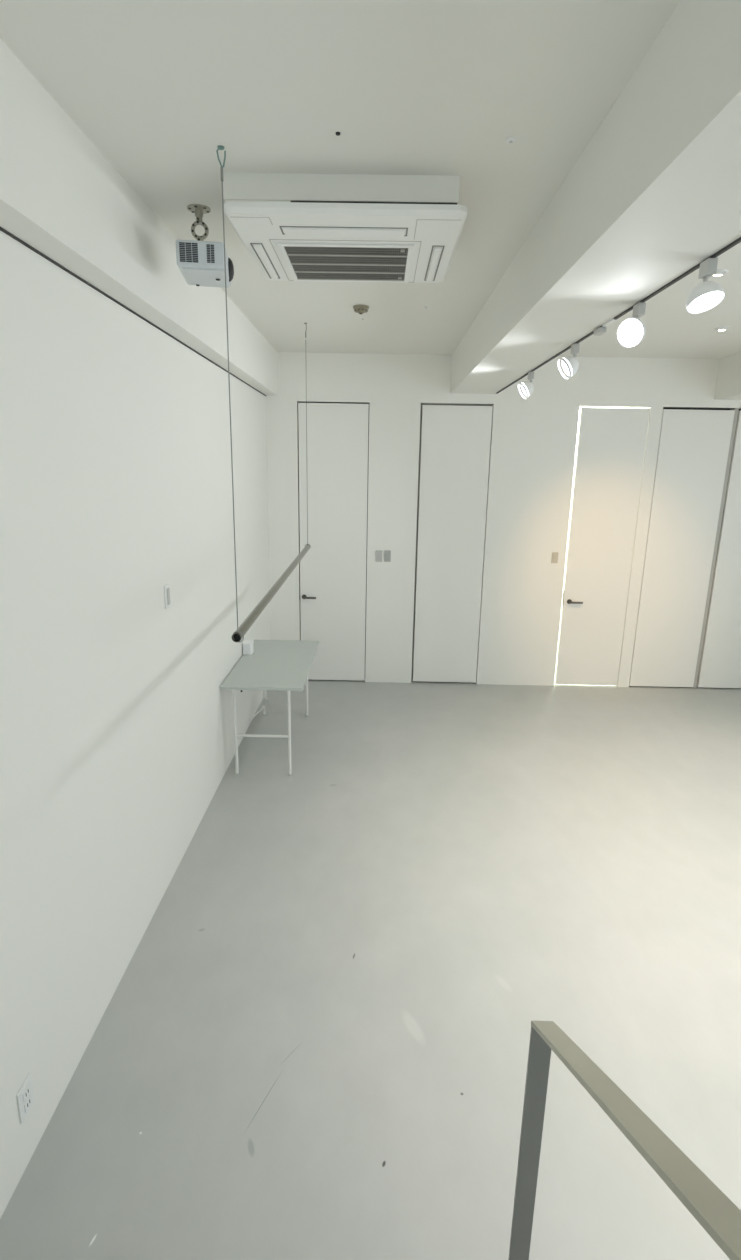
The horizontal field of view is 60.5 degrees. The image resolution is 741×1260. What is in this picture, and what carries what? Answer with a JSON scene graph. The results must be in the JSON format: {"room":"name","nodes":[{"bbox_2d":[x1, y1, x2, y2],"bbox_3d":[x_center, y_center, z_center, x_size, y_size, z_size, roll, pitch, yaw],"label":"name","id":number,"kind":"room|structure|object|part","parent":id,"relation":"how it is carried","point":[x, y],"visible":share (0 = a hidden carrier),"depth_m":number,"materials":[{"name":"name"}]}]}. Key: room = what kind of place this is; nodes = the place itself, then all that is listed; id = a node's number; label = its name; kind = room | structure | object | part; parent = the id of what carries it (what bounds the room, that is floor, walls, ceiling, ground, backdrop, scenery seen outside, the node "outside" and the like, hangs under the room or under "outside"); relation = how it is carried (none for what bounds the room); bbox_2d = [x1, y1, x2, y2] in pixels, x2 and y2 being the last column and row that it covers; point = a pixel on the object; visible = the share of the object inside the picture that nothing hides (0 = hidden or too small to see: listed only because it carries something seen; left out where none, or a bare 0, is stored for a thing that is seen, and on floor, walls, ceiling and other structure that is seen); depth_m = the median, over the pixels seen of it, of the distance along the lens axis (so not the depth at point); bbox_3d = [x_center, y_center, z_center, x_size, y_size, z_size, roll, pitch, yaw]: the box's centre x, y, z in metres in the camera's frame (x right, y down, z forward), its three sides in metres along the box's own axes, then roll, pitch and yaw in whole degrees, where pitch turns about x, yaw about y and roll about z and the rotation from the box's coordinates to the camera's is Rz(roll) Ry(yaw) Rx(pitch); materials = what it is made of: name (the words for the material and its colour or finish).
{"room":"empty studio","nodes":[
{"label":"empty studio","id":0,"kind":"room"},
{"bbox_2d":[0,231,270,1218],"bbox_3d":[-1.198,0.067,2.131,0.150,3.373,9.264,1,14,1],"label":"wall","id":1,"kind":"structure","parent":0,"point":[117,741],"depth_m":2.60,"materials":[{"name":"white paint"}]},
{"bbox_2d":[16,1073,34,1122],"bbox_3d":[-1.147,1.559,2.118,0.012,0.120,0.080,1,14,1],"label":"power outlet","id":2,"kind":"object","parent":1,"relation":"attached to","point":[25,1095],"visible":1,"depth_m":2.11,"materials":[{"name":"white plastic"}]},
{"bbox_2d":[23,1084,30,1101],"bbox_3d":[-1.143,1.538,2.113,0.003,0.034,0.040,1,14,1],"label":"socket","id":3,"kind":"object","parent":2,"relation":"attached to","point":[27,1087],"depth_m":2.11,"materials":[{"name":"white plastic"}]},
{"bbox_2d":[24,1094,31,1112],"bbox_3d":[-1.144,1.581,2.124,0.003,0.034,0.040,1,14,1],"label":"socket","id":4,"kind":"object","parent":2,"relation":"attached to","point":[28,1100],"depth_m":2.12,"materials":[{"name":"white plastic"}]},
{"bbox_2d":[0,227,265,395],"bbox_3d":[-1.099,-1.172,1.813,0.007,0.007,9.264,1,14,1],"label":"trim","id":5,"kind":"structure","parent":1,"relation":"attached to","point":[1,228],"depth_m":2.54,"materials":[{"name":"metal"}]},
{"bbox_2d":[0,38,277,395],"bbox_3d":[-1.036,-1.369,1.762,0.126,0.402,9.264,1,14,1],"label":"ceiling beam","id":6,"kind":"structure","parent":1,"relation":"attached to","point":[60,195],"depth_m":2.27,"materials":[{"name":"white paint"}]},
{"bbox_2d":[164,584,170,608],"bbox_3d":[-1.100,-0.183,3.451,0.013,0.125,0.077,1,14,1],"label":"light switch","id":7,"kind":"object","parent":1,"relation":"attached to","point":[166,587],"visible":1,"depth_m":3.43,"materials":[{"name":"white plastic"}]},
{"bbox_2d":[0,651,740,1259],"bbox_3d":[2.026,1.661,3.165,6.741,0.120,10.964,1,14,1],"label":"floor","id":8,"kind":"structure","parent":0,"point":[314,1042],"depth_m":2.88,"materials":[{"name":"paint"}]},
{"bbox_2d":[220,640,318,775],"bbox_3d":[-0.794,0.612,5.354,0.605,0.732,1.311,1,14,1],"label":"table","id":9,"kind":"object","parent":8,"relation":"on","point":[285,665],"visible":1,"depth_m":5.01,"materials":[{"name":"laminate"}]},
{"bbox_3d":[-1.016,0.767,4.794,0.023,0.678,0.023,1,14,1],"label":"leg","id":10,"kind":"part","parent":9,"relation":"part of","materials":[{"name":"white metal"}]},
{"bbox_2d":[242,640,253,654],"bbox_3d":[-1.050,0.152,5.452,0.084,0.102,0.104,1,14,1],"label":"box","id":11,"kind":"object","parent":9,"relation":"on","point":[248,645],"visible":1,"depth_m":5.41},
{"bbox_3d":[-1.049,0.108,5.441,0.084,0.011,0.104,1,14,1],"label":"lid","id":12,"kind":"part","parent":11,"relation":"part of","materials":[{"name":"white plastic"}]},
{"bbox_2d":[249,690,268,720],"bbox_3d":[-1.016,0.495,5.790,0.055,0.645,0.241,9,17,29],"label":"extension cord","id":13,"kind":"object","parent":9,"relation":"hanging from","point":[265,700],"visible":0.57,"depth_m":5.89,"materials":[{"name":"grey plastic"}]},
{"bbox_2d":[263,698,268,705],"bbox_3d":[-0.973,0.672,5.917,0.044,0.070,0.045,1,14,1],"label":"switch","id":14,"kind":"object","parent":13,"relation":"attached to","point":[266,700],"depth_m":5.90,"materials":[{"name":"white plastic"}]},
{"bbox_3d":[-1.000,0.472,5.949,0.023,0.678,0.023,1,14,1],"label":"leg","id":15,"kind":"part","parent":9,"relation":"part of","materials":[{"name":"white metal"}]},
{"bbox_3d":[-0.611,0.775,4.790,0.023,0.678,0.023,1,14,1],"label":"leg","id":16,"kind":"part","parent":9,"relation":"part of","materials":[{"name":"white metal"}]},
{"bbox_3d":[-0.594,0.480,5.945,0.023,0.678,0.023,1,14,1],"label":"leg","id":17,"kind":"part","parent":9,"relation":"part of","materials":[{"name":"white metal"}]},
{"bbox_2d":[508,1021,740,1259],"bbox_3d":[0.360,1.456,-0.368,0.050,1.974,3.775,1,14,1],"label":"stair handrail","id":18,"kind":"object","parent":8,"relation":"on","point":[714,1211],"visible":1,"depth_m":1.04,"materials":[{"name":"grey metal"}]},
{"bbox_3d":[0.378,1.417,1.564,0.048,1.092,0.011,1,14,1],"label":"post","id":19,"kind":"part","parent":18,"relation":"part of","materials":[{"name":"grey metal"}]},
{"bbox_2d":[0,0,740,358],"bbox_3d":[2.084,-1.737,2.295,6.741,0.150,10.964,1,14,1],"label":"ceiling","id":20,"kind":"structure","parent":0,"point":[408,87],"depth_m":1.97,"materials":[{"name":"white paint"}]},
{"bbox_2d":[176,204,233,287],"bbox_3d":[-0.707,-1.670,2.739,0.217,0.293,0.301,-1,14,-7],"label":"projector","id":21,"kind":"object","parent":20,"relation":"hanging from","point":[200,262],"visible":1,"depth_m":2.65,"materials":[{"name":"grey plastic"}]},
{"bbox_2d":[179,242,197,262],"bbox_3d":[-0.746,-1.550,2.611,0.074,0.071,0.005,-1,14,-7],"label":"vent","id":22,"kind":"object","parent":21,"relation":"attached to","point":[183,244],"depth_m":2.61,"materials":[{"name":"grey plastic"}]},
{"bbox_2d":[206,244,214,262],"bbox_3d":[-0.659,-1.551,2.622,0.031,0.067,0.005,-1,14,-7],"label":"vent","id":23,"kind":"object","parent":21,"relation":"attached to","point":[207,245],"depth_m":2.62,"materials":[{"name":"grey plastic"}]},
{"bbox_2d":[216,145,310,641],"bbox_3d":[-0.526,-1.162,3.790,0.049,1.792,2.816,1,14,0],"label":"hanging rail","id":24,"kind":"object","parent":20,"relation":"hanging from","point":[248,622],"visible":1,"depth_m":2.77,"materials":[{"name":"metal"}]},
{"bbox_2d":[223,173,467,282],"bbox_3d":[-0.091,-1.745,2.811,0.933,0.163,0.922,1,14,1],"label":"air conditioner","id":25,"kind":"object","parent":20,"relation":"attached to","point":[294,227],"visible":0.98,"depth_m":2.49,"materials":[{"name":"white paint"}]},
{"bbox_3d":[-0.107,-1.787,2.825,0.900,0.089,0.843,1,14,1],"label":"casing","id":26,"kind":"part","parent":25,"relation":"part of","materials":[{"name":"white paint"}]},
{"bbox_2d":[277,243,413,282],"bbox_3d":[-0.103,-1.708,2.971,0.585,0.008,0.550,1,14,1],"label":"grille","id":27,"kind":"object","parent":25,"relation":"attached to","point":[324,262],"depth_m":2.93,"materials":[{"name":"grey plastic"}]},
{"bbox_2d":[353,305,368,313],"bbox_3d":[-0.066,-2.208,4.391,0.112,0.048,0.112,1,14,1],"label":"smoke detector","id":28,"kind":"object","parent":20,"relation":"attached to","point":[360,309],"visible":1,"depth_m":4.36,"materials":[{"name":"plastic"}]},
{"bbox_2d":[506,137,516,143],"bbox_3d":[0.472,-1.643,2.136,0.036,0.007,0.036,1,14,1],"label":"ceiling disc","id":29,"kind":"object","parent":20,"relation":"attached to","point":[510,140],"visible":1,"depth_m":2.13,"materials":[{"name":"white plastic"}]},
{"bbox_2d":[450,0,740,393],"bbox_3d":[0.952,-1.353,1.738,0.450,0.354,9.264,1,14,1],"label":"ceiling beam","id":30,"kind":"structure","parent":20,"relation":"attached to","point":[654,193],"depth_m":1.97,"materials":[{"name":"white paint"}]},
{"bbox_2d":[496,237,740,393],"bbox_3d":[1.176,-1.396,2.698,0.038,0.032,7.150,1,14,1],"label":"track","id":31,"kind":"object","parent":20,"relation":"attached to","point":[601,330],"visible":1,"depth_m":2.87,"materials":[{"name":"black metal"}]},
{"bbox_2d":[518,372,533,398],"bbox_3d":[1.171,-1.839,4.784,0.120,0.192,0.128,1,14,1],"label":"track spotlight","id":32,"kind":"object","parent":31,"relation":"attached to","point":[527,387],"visible":1,"depth_m":4.75,"materials":[{"name":"grey plastic"}]},
{"bbox_3d":[1.204,-1.918,4.690,0.013,0.008,3.030,1,14,1],"label":"rail","id":33,"kind":"part","parent":31,"relation":"part of","materials":[{"name":"black metal"}]},
{"bbox_2d":[557,343,579,379],"bbox_3d":[1.156,-1.564,3.709,0.120,0.192,0.128,1,14,1],"label":"track spotlight","id":34,"kind":"object","parent":31,"relation":"attached to","point":[570,364],"visible":1,"depth_m":3.68,"materials":[{"name":"grey plastic"}]},
{"bbox_2d":[617,302,645,347],"bbox_3d":[1.159,-1.339,2.804,0.121,0.178,0.084,14,19,41],"label":"track spotlight","id":35,"kind":"object","parent":31,"relation":"attached to","point":[631,331],"visible":1,"depth_m":2.79,"materials":[{"name":"grey plastic"}]},
{"bbox_3d":[1.154,-1.012,1.150,0.013,0.008,3.960,1,14,1],"label":"rail","id":36,"kind":"part","parent":31,"relation":"part of","materials":[{"name":"black metal"}]},
{"bbox_2d":[686,258,724,313],"bbox_3d":[1.170,-1.197,2.209,0.122,0.159,0.119,1,14,1],"label":"track spotlight","id":37,"kind":"object","parent":31,"relation":"attached to","point":[706,295],"visible":1,"depth_m":2.20,"materials":[{"name":"grey plastic"}]},
{"bbox_3d":[1.165,-1.218,2.215,0.014,0.036,0.028,-5,16,-22],"label":"stem","id":38,"kind":"part","parent":37,"relation":"part of","materials":[{"name":"grey plastic"}]},
{"bbox_2d":[713,269,728,275],"bbox_3d":[1.912,-1.970,3.498,0.106,0.040,0.106,1,14,1],"label":"recessed light","id":39,"kind":"object","parent":20,"relation":"in","point":[719,272],"visible":0.59,"depth_m":3.47,"materials":[{"name":"white plastic"}]},
{"bbox_2d":[714,326,729,330],"bbox_3d":[2.679,-2.301,4.845,0.106,0.036,0.106,1,14,1],"label":"recessed light","id":40,"kind":"object","parent":20,"relation":"in","point":[725,327],"visible":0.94,"depth_m":4.83,"materials":[{"name":"white plastic"}]},
{"bbox_2d":[266,352,740,686],"bbox_3d":[2.110,-1.032,6.647,6.641,3.373,0.120,1,14,1],"label":"wall","id":41,"kind":"structure","parent":0,"point":[534,438],"depth_m":6.48,"materials":[{"name":"paint"}]},
{"bbox_2d":[298,403,368,680],"bbox_3d":[-0.394,-0.846,6.660,0.704,2.894,0.094,1,14,1],"label":"door","id":42,"kind":"structure","parent":41,"relation":"in","point":[333,468],"depth_m":6.63,"materials":[{"name":"metal"}]},
{"bbox_2d":[376,550,381,561],"bbox_3d":[0.089,-0.775,6.673,0.068,0.119,0.012,1,14,1],"label":"wall switch","id":43,"kind":"object","parent":41,"relation":"attached to","point":[378,552],"visible":1,"depth_m":6.67,"materials":[{"name":"grey plastic"}]},
{"bbox_2d":[384,550,390,561],"bbox_3d":[0.178,-0.776,6.672,0.066,0.119,0.012,1,14,1],"label":"wall switch","id":44,"kind":"object","parent":41,"relation":"attached to","point":[387,553],"visible":1,"depth_m":6.67,"materials":[{"name":"white plastic"}]},
{"bbox_2d":[411,404,491,680],"bbox_3d":[0.836,-0.850,6.748,0.721,2.926,0.050,1,14,1],"label":"trim","id":45,"kind":"structure","parent":41,"relation":"attached to","point":[421,404],"depth_m":6.62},
{"bbox_2d":[413,405,492,682],"bbox_3d":[0.841,-0.830,6.676,0.695,2.888,0.036,1,14,1],"label":"door","id":46,"kind":"structure","parent":41,"relation":"in","point":[455,440],"depth_m":6.63,"materials":[{"name":"white wood"}]},
{"bbox_2d":[299,402,740,657],"bbox_3d":[1.798,-0.856,6.774,5.139,2.957,0.030,1,14,1],"label":"trim","id":47,"kind":"structure","parent":41,"relation":"attached to","point":[299,402],"depth_m":6.52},
{"bbox_2d":[551,552,558,562],"bbox_3d":[1.930,-0.756,6.652,0.066,0.114,0.012,1,14,1],"label":"wall switch","id":48,"kind":"object","parent":41,"relation":"attached to","point":[554,559],"visible":1,"depth_m":6.65,"materials":[{"name":"white plastic"}]},
{"bbox_2d":[555,407,649,684],"bbox_3d":[2.401,-0.793,6.634,0.677,2.890,0.094,1,14,1],"label":"door","id":49,"kind":"structure","parent":41,"relation":"in","point":[611,443],"depth_m":6.62,"materials":[{"name":"metal"}]},
{"bbox_2d":[629,409,734,686],"bbox_3d":[3.225,-0.781,6.656,0.700,2.890,0.036,1,14,1],"label":"door","id":50,"kind":"structure","parent":41,"relation":"in","point":[692,457],"depth_m":6.61,"materials":[{"name":"white wood"}]},
{"bbox_2d":[692,408,738,687],"bbox_3d":[3.603,-0.790,6.700,0.038,2.927,0.098,1,14,1],"label":"trim","id":51,"kind":"structure","parent":41,"relation":"attached to","point":[735,409],"depth_m":6.62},
{"bbox_2d":[697,410,740,687],"bbox_3d":[3.983,-0.766,6.649,0.709,2.890,0.036,1,14,1],"label":"door","id":52,"kind":"structure","parent":41,"relation":"in","point":[720,663],"depth_m":6.76,"materials":[{"name":"white wood"}]},
{"bbox_2d":[714,352,740,399],"bbox_3d":[3.556,-1.293,1.717,0.470,0.373,9.264,1,14,1],"label":"ceiling beam","id":53,"kind":"structure","parent":41,"relation":"attached to","point":[728,386],"depth_m":6.00,"materials":[{"name":"white paint"}]},
{"bbox_2d":[557,407,693,650],"bbox_3d":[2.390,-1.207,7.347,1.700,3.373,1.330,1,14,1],"label":"trim","id":54,"kind":"structure","parent":0,"point":[580,407],"depth_m":7.90,"materials":[{"name":"white paint"}]}
]}

